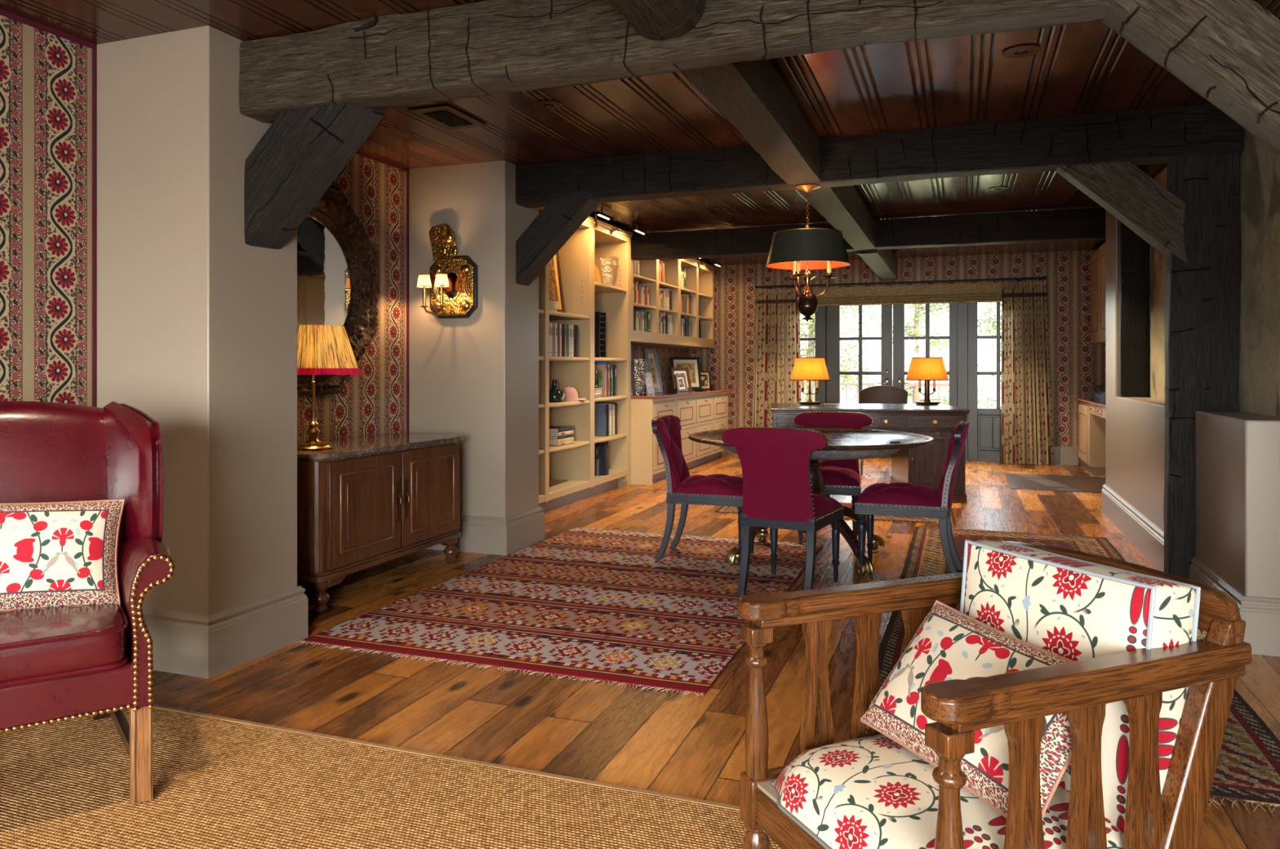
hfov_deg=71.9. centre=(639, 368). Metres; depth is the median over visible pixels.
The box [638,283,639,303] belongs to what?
book
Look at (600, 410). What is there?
book
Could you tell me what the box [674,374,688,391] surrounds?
framed photo
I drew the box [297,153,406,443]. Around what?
wall
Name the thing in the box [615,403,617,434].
book
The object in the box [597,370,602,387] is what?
leaf ornament
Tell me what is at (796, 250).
pendant lamp
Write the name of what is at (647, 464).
base cabinet
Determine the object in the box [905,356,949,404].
desk lamp
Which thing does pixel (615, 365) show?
book
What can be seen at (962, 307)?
trim
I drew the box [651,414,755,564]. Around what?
dining chair
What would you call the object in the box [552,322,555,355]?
book
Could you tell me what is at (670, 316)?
book
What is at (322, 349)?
table lamp
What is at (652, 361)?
photograph
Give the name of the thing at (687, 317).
book
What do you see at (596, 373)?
ornament
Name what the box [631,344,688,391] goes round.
wall
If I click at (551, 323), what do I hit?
book
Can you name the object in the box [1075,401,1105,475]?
base cabinet
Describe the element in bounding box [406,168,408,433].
trim
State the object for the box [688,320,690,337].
book
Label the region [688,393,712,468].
base cabinet
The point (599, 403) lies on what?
book
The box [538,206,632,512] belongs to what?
bookcase
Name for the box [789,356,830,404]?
desk lamp
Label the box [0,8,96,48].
trim
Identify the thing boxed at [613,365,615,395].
book
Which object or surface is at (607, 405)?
book
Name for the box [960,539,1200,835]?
cushion
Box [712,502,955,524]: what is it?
rug
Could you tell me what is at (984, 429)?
door
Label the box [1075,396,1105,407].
countertop
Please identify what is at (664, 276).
book
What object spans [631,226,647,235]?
hood
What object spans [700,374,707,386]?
photograph
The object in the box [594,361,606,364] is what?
book
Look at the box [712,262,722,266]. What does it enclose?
spotlight
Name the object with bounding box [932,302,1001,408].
tree
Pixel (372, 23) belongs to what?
iron hook
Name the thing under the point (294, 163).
knee brace
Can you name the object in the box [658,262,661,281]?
book
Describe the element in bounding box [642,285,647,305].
book
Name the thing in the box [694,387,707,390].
case
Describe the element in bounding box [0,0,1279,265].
ceiling
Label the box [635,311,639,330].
book
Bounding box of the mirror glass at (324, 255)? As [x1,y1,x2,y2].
[297,213,352,328]
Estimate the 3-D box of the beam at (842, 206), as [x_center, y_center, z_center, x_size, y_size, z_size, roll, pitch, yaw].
[1.586,-1.256,6.880,0.214,0.298,3.248,0,0,20]
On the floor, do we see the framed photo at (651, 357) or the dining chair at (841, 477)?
the dining chair at (841, 477)
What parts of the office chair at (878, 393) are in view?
leg, backrest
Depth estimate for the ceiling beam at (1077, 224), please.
8.23 m
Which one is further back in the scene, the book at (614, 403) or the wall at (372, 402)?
the book at (614, 403)
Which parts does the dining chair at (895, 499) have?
leg, leg, seat, seat rail, nailhead trim, leg, backrest, leg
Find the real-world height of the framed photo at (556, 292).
0.657 m
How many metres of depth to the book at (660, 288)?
10.24 m
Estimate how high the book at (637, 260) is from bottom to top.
0.239 m
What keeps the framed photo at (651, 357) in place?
on the countertop at (667, 393)
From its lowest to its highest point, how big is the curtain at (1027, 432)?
2.337 m
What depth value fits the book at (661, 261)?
10.35 m
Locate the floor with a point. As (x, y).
(691, 745)
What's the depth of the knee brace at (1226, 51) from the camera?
2.43 m
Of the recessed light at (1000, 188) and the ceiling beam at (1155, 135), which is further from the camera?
the recessed light at (1000, 188)
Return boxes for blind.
[800,281,1009,306]
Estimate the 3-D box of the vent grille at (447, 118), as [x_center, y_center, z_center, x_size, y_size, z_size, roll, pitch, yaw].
[-1.018,-1.327,4.702,0.140,0.007,0.260,0,0,20]
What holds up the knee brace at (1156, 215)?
attached to the timber post at (1189, 286)
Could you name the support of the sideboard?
on the floor
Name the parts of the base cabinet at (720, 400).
frame, door, door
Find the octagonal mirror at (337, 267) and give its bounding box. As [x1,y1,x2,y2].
[297,181,377,395]
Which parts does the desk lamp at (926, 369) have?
lamp shade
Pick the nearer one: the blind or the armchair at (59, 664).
the armchair at (59, 664)
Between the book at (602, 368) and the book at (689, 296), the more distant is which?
the book at (689, 296)
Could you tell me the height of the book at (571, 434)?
0.026 m
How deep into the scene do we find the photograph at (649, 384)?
9.78 m
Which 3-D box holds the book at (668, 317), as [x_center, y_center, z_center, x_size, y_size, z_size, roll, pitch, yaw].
[0.270,-0.522,10.652,0.184,0.238,0.076,0,0,20]
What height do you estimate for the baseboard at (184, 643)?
0.235 m
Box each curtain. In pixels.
[751,284,800,427]
[1000,275,1053,465]
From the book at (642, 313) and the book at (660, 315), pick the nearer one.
the book at (642, 313)
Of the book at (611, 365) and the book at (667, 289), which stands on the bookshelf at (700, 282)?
the book at (667, 289)
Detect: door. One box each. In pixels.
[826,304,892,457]
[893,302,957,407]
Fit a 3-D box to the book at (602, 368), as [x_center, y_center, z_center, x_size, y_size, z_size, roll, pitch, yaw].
[-0.448,0.121,8.658,0.249,0.310,0.024,0,0,20]
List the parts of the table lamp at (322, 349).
lamp stem, lamp shade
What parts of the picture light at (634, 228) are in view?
wall plate, arm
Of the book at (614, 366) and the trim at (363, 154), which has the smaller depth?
the trim at (363, 154)
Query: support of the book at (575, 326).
on the bookcase at (566, 476)
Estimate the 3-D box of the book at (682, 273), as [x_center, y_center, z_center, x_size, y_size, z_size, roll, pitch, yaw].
[0.458,-1.106,11.143,0.191,0.216,0.048,0,0,20]
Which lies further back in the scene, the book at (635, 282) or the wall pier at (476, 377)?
the book at (635, 282)
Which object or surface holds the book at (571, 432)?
on the book at (571, 434)
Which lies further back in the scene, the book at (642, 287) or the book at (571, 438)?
the book at (642, 287)
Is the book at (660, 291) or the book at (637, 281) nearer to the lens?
the book at (637, 281)
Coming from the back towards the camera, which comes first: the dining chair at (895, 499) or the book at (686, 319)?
the book at (686, 319)
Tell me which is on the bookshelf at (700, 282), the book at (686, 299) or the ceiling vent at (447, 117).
the book at (686, 299)
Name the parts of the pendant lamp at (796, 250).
candle arm, candle arm, stem, chain, lamp shade, candle arm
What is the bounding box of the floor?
[153,453,1279,848]
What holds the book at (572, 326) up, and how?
on the bookcase at (566, 476)
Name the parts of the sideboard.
door, panel moulding, raised panel, moulding, door, raised panel, panel moulding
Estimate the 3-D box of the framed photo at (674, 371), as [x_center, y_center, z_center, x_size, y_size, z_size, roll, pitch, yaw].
[0.497,0.140,11.302,0.300,0.295,0.175,0,0,-40]
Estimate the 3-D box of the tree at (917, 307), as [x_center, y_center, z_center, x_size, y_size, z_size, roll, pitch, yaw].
[7.216,0.244,23.342,4.198,9.923,4.482,0,0,-37]
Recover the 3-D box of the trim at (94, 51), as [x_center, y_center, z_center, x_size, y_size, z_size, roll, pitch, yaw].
[-2.255,-0.188,3.648,0.010,2.305,0.016,0,0,20]
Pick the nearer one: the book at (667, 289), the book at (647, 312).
the book at (647, 312)
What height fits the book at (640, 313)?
0.204 m
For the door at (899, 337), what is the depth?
11.62 m
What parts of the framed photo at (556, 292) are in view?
frame moulding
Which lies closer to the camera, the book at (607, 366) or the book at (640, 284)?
the book at (607, 366)
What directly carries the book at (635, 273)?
on the bookshelf at (700, 282)
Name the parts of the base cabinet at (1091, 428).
door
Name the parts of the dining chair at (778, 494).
leg, leg, backrest, nailhead trim, seat rail, leg, seat, leg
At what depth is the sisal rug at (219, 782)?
2.42 m
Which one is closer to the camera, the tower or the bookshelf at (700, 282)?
the tower
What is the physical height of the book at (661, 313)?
0.255 m
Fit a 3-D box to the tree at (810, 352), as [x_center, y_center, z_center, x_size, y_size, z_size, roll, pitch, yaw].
[3.453,0.761,17.758,4.088,8.890,4.469,0,0,29]
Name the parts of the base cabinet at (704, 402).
frame, door, door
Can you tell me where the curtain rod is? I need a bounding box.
[755,276,1045,288]
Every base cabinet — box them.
[631,396,675,485]
[675,395,695,468]
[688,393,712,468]
[706,391,728,462]
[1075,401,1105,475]
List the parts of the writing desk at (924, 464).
drawer, drawer, drawer, cupboard door, door moulding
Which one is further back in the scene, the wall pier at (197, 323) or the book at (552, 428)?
the book at (552, 428)
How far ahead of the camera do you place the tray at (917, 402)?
8.80 m
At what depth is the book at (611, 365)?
8.79 m
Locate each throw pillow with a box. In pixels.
[0,498,124,611]
[860,600,1106,818]
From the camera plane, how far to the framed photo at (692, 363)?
11.82 m
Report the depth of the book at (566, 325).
7.77 m
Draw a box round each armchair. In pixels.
[0,400,174,804]
[737,541,1251,848]
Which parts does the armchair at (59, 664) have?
backrest, nailhead trim, seat rail, leg, leg, arm, nailhead trim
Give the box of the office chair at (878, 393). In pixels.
[859,385,907,475]
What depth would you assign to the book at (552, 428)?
7.63 m
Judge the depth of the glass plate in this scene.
9.01 m
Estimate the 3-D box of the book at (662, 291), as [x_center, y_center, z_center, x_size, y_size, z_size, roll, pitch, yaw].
[0.182,-0.805,10.439,0.197,0.221,0.063,0,0,20]
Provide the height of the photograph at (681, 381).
0.101 m
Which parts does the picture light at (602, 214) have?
wall plate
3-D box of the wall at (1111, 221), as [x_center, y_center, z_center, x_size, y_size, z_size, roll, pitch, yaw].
[4.092,-0.120,7.029,0.620,2.640,0.510,0,0,20]
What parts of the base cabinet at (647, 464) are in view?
panel, door, frame, door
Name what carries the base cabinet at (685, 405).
on the floor
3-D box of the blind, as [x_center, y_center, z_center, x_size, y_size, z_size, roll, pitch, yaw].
[3.374,-0.965,11.620,2.870,0.250,0.044,0,0,20]
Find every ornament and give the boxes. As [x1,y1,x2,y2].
[594,370,599,387]
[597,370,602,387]
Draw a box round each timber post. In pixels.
[1117,218,1148,396]
[1163,153,1216,579]
[1211,151,1239,410]
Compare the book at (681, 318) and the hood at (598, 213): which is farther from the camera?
the book at (681, 318)
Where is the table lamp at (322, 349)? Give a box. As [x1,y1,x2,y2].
[297,324,362,450]
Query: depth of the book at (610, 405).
8.71 m
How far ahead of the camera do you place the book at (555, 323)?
7.54 m
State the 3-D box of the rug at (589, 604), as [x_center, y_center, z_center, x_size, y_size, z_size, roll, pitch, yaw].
[-0.120,1.195,4.913,1.853,0.008,2.996,0,0,20]
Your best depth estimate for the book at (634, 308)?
9.45 m
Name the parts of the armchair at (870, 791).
leg, post, seat, rail, rail, armrest, arm rail, seat, post, post, armrest, arm rail, rail, cane panel, post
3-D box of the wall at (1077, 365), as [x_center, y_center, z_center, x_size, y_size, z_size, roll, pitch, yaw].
[3.275,-0.150,11.844,5.650,2.700,0.200,0,0,20]
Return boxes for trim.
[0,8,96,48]
[91,44,97,407]
[355,150,407,171]
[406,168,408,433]
[820,302,967,461]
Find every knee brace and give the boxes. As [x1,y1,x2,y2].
[244,102,391,248]
[515,192,600,285]
[1054,160,1187,263]
[1100,0,1279,154]
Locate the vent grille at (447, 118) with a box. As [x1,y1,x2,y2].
[423,111,472,127]
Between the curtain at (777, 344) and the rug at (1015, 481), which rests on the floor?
the rug at (1015, 481)
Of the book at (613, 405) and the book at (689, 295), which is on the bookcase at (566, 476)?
the book at (613, 405)
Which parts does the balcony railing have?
rail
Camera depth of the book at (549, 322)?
7.43 m
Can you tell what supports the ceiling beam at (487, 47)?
attached to the ceiling
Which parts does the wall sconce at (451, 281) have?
lamp shade, candle arm, lamp shade, crest plate, candle arm, mirror panel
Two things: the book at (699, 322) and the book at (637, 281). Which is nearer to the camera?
the book at (637, 281)
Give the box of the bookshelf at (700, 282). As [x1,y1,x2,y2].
[626,231,715,348]
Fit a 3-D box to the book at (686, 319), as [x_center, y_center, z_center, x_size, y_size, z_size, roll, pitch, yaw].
[0.499,-0.517,11.254,0.199,0.226,0.065,0,0,20]
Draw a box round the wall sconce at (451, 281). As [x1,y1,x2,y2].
[416,222,477,318]
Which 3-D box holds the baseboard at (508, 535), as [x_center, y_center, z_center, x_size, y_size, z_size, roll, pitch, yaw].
[-1.118,1.083,6.042,0.765,0.235,0.550,0,0,20]
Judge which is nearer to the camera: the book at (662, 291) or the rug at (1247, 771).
the rug at (1247, 771)
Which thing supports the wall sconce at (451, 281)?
attached to the wall pier at (476, 377)
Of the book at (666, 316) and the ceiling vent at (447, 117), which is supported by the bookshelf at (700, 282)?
the book at (666, 316)
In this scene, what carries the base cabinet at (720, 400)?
on the floor
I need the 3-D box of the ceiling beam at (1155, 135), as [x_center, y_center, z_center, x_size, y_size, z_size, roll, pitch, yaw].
[1.128,-1.225,5.218,4.110,0.287,0.201,0,0,20]
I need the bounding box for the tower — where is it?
[594,311,605,357]
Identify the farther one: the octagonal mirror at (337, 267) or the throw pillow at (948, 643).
the octagonal mirror at (337, 267)
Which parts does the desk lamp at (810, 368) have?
lamp shade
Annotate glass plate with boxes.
[594,263,600,283]
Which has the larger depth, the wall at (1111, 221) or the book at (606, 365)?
the book at (606, 365)
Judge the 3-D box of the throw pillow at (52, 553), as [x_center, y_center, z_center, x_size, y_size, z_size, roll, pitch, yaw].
[-1.798,0.528,2.473,0.624,0.340,0.187,0,0,-35]
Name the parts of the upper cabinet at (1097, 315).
door, door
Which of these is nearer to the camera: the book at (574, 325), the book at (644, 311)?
the book at (574, 325)
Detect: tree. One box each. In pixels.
[800,304,893,403]
[840,302,1001,404]
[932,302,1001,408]
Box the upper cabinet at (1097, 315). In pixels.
[1087,242,1105,343]
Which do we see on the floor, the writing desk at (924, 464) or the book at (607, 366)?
the writing desk at (924, 464)
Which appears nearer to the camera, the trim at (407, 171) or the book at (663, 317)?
the trim at (407, 171)
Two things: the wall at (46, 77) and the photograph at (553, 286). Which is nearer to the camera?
the wall at (46, 77)
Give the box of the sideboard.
[297,432,465,613]
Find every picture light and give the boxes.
[594,209,612,226]
[613,223,647,235]
[699,258,722,267]
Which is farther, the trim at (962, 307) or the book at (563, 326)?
the trim at (962, 307)
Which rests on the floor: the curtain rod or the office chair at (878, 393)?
the office chair at (878, 393)
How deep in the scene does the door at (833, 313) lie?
11.93 m
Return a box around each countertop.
[631,388,732,399]
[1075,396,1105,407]
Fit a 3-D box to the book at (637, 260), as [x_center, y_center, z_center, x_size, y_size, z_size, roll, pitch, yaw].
[-0.108,-1.109,9.648,0.203,0.222,0.067,0,0,20]
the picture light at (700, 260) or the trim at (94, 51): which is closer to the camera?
the trim at (94, 51)
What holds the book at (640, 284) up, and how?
on the bookshelf at (700, 282)
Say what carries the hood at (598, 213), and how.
attached to the picture light at (602, 214)
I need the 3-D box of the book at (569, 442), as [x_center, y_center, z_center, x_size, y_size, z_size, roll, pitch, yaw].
[-0.769,0.653,7.735,0.273,0.022,0.290,0,0,20]
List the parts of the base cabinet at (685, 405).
door, door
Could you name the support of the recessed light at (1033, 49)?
in the ceiling
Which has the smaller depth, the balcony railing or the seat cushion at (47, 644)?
the seat cushion at (47, 644)
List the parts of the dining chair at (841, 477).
leg, backrest, nailhead trim, seat, seat rail, leg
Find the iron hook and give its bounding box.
[354,14,377,31]
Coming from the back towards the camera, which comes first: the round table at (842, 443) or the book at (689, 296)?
the book at (689, 296)
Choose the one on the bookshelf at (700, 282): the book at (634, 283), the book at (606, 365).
the book at (634, 283)
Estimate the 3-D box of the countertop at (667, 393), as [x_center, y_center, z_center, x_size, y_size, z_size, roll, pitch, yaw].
[0.359,0.299,10.640,0.734,0.029,3.208,0,0,20]
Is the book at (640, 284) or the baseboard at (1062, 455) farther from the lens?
the baseboard at (1062, 455)
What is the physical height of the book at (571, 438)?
0.034 m
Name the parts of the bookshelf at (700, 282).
shelf, shelf, shelf, shelf, rail, rail, shelf, shelf, shelf, shelf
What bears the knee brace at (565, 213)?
attached to the wall pier at (476, 377)
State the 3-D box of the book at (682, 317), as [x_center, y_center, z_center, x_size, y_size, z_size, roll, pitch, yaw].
[0.459,-0.530,11.195,0.212,0.254,0.069,0,0,20]
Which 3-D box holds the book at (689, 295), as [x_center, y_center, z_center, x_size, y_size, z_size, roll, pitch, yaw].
[0.571,-0.821,11.477,0.193,0.253,0.094,0,0,20]
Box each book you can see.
[549,322,551,355]
[549,322,557,356]
[549,426,573,432]
[549,430,573,435]
[549,433,573,439]
[549,436,573,443]
[549,440,573,445]
[550,322,552,355]
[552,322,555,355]
[557,323,559,356]
[560,323,561,356]
[561,324,565,356]
[565,324,568,356]
[568,324,571,356]
[571,324,573,356]
[573,324,575,356]
[574,324,577,356]
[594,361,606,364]
[594,364,606,396]
[594,403,611,435]
[594,404,606,435]
[595,402,615,434]
[599,403,613,435]
[606,364,609,395]
[606,364,613,395]
[606,365,608,395]
[606,404,608,435]
[609,365,612,395]
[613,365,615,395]
[613,404,614,435]
[614,364,616,395]
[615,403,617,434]
[633,280,636,302]
[633,282,635,302]
[633,307,635,330]
[634,259,636,274]
[635,260,637,275]
[635,310,646,331]
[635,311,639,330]
[636,280,638,303]
[637,260,639,275]
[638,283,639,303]
[640,284,641,304]
[640,311,644,331]
[640,312,641,331]
[641,286,644,304]
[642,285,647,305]
[646,286,649,305]
[646,311,649,332]
[658,260,663,282]
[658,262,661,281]
[658,312,665,333]
[659,288,661,307]
[659,314,662,333]
[660,290,662,308]
[662,262,665,282]
[662,288,666,309]
[662,288,668,309]
[662,290,663,308]
[662,316,664,333]
[665,315,667,333]
[667,315,670,334]
[669,290,671,310]
[669,315,672,334]
[680,268,685,288]
[680,315,684,336]
[680,318,683,336]
[681,271,684,288]
[681,293,688,313]
[681,295,684,312]
[684,297,687,313]
[684,318,687,336]
[687,317,688,336]
[688,295,691,314]
[688,296,690,314]
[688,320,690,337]
[698,322,700,337]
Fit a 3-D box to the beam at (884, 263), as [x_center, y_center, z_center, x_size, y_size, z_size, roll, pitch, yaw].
[2.714,-1.260,9.989,0.213,0.304,2.973,0,0,20]
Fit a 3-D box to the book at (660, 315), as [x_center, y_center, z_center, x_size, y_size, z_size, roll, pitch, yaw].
[0.159,-0.514,10.369,0.210,0.221,0.069,0,0,20]
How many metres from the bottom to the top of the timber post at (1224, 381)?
1.335 m
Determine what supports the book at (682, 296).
on the bookshelf at (700, 282)
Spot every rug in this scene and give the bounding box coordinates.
[0,704,781,848]
[296,527,824,696]
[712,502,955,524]
[865,525,1279,817]
[1004,473,1105,493]
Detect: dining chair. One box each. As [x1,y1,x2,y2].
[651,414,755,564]
[721,426,844,596]
[793,411,872,544]
[853,420,969,575]
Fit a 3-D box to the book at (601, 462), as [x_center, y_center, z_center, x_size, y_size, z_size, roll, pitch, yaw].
[-0.406,0.857,8.587,0.200,0.354,0.218,0,0,20]
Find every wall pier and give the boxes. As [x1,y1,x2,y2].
[97,25,297,614]
[408,160,538,517]
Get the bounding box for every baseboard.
[142,585,307,678]
[426,506,545,555]
[1053,446,1078,465]
[1101,484,1279,656]
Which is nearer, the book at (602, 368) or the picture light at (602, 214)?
the picture light at (602, 214)
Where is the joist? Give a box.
[607,0,706,40]
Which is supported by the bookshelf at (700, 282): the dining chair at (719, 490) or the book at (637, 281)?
the book at (637, 281)
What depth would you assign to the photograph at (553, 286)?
7.97 m
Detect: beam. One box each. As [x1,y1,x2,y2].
[238,0,1109,122]
[515,103,1244,208]
[631,206,1105,260]
[682,58,822,184]
[798,185,875,249]
[856,248,897,280]
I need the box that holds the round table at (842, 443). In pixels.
[688,427,934,574]
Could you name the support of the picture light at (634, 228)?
attached to the bookcase at (566, 476)
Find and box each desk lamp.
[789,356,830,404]
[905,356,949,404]
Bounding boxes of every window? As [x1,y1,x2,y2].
[800,306,820,401]
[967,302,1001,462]
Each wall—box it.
[0,14,91,406]
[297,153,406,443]
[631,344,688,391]
[688,249,1105,465]
[1105,209,1120,491]
[1115,396,1279,598]
[1148,128,1279,417]
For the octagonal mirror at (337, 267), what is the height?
1.250 m
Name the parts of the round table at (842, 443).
leg, leg, leg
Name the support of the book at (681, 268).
on the bookshelf at (700, 282)
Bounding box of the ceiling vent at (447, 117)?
[408,104,487,129]
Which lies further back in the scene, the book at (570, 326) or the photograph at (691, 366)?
the photograph at (691, 366)
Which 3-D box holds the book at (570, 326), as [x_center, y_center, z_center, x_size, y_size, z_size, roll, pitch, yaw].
[-0.725,-0.244,7.864,0.235,0.285,0.038,0,0,20]
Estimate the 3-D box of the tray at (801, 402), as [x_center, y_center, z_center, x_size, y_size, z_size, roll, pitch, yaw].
[1.707,0.351,8.872,0.210,0.028,0.170,0,0,0]
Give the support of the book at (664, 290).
on the bookshelf at (700, 282)
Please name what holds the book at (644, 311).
on the bookshelf at (700, 282)
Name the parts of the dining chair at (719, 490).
leg, backrest, leg, nailhead trim, seat rail, seat, leg, leg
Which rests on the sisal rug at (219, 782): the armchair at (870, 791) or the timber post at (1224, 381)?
the armchair at (870, 791)
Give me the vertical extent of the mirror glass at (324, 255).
0.830 m
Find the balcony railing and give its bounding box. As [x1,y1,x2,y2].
[800,382,1001,408]
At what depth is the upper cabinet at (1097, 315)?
10.19 m
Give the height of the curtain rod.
0.040 m
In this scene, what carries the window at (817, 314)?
in the wall at (1077, 365)
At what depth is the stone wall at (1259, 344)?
4.30 m
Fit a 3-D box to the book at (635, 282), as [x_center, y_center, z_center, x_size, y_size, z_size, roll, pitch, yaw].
[-0.136,-0.817,9.570,0.204,0.245,0.049,0,0,20]
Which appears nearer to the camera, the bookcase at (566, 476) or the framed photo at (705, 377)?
the bookcase at (566, 476)
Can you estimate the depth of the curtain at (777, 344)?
12.08 m
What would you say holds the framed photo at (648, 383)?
on the countertop at (667, 393)
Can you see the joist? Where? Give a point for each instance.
(653, 20)
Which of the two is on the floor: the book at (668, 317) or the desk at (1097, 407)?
the desk at (1097, 407)
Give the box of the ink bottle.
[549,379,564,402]
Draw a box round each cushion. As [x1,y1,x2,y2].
[0,603,126,688]
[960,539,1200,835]
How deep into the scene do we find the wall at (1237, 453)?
4.06 m
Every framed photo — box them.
[549,251,564,312]
[639,373,654,394]
[642,348,662,392]
[670,356,702,389]
[670,367,692,391]
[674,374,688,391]
[700,371,710,389]
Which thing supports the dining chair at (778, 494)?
on the rug at (589, 604)
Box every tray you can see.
[798,401,821,404]
[914,401,939,404]
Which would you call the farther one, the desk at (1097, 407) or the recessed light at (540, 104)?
the desk at (1097, 407)
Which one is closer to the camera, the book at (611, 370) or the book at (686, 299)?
the book at (611, 370)
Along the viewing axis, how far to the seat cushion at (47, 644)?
2.31 m
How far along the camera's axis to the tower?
8.77 m
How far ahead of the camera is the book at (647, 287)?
9.87 m
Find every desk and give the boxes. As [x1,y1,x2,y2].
[770,403,970,503]
[1074,396,1105,418]
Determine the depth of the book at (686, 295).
11.30 m
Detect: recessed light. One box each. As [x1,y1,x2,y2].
[533,99,563,109]
[987,186,1008,191]
[1002,44,1040,57]
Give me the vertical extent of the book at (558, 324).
0.285 m
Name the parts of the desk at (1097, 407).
drawer, drawer rail, drawer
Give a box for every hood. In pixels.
[595,210,612,219]
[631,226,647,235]
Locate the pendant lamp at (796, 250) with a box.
[765,183,849,321]
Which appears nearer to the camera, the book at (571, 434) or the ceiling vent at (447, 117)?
the ceiling vent at (447, 117)
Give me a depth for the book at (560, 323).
7.66 m
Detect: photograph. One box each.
[549,257,558,302]
[645,375,653,391]
[649,358,656,383]
[676,363,696,383]
[678,378,684,386]
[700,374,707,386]
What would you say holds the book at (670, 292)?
on the bookshelf at (700, 282)

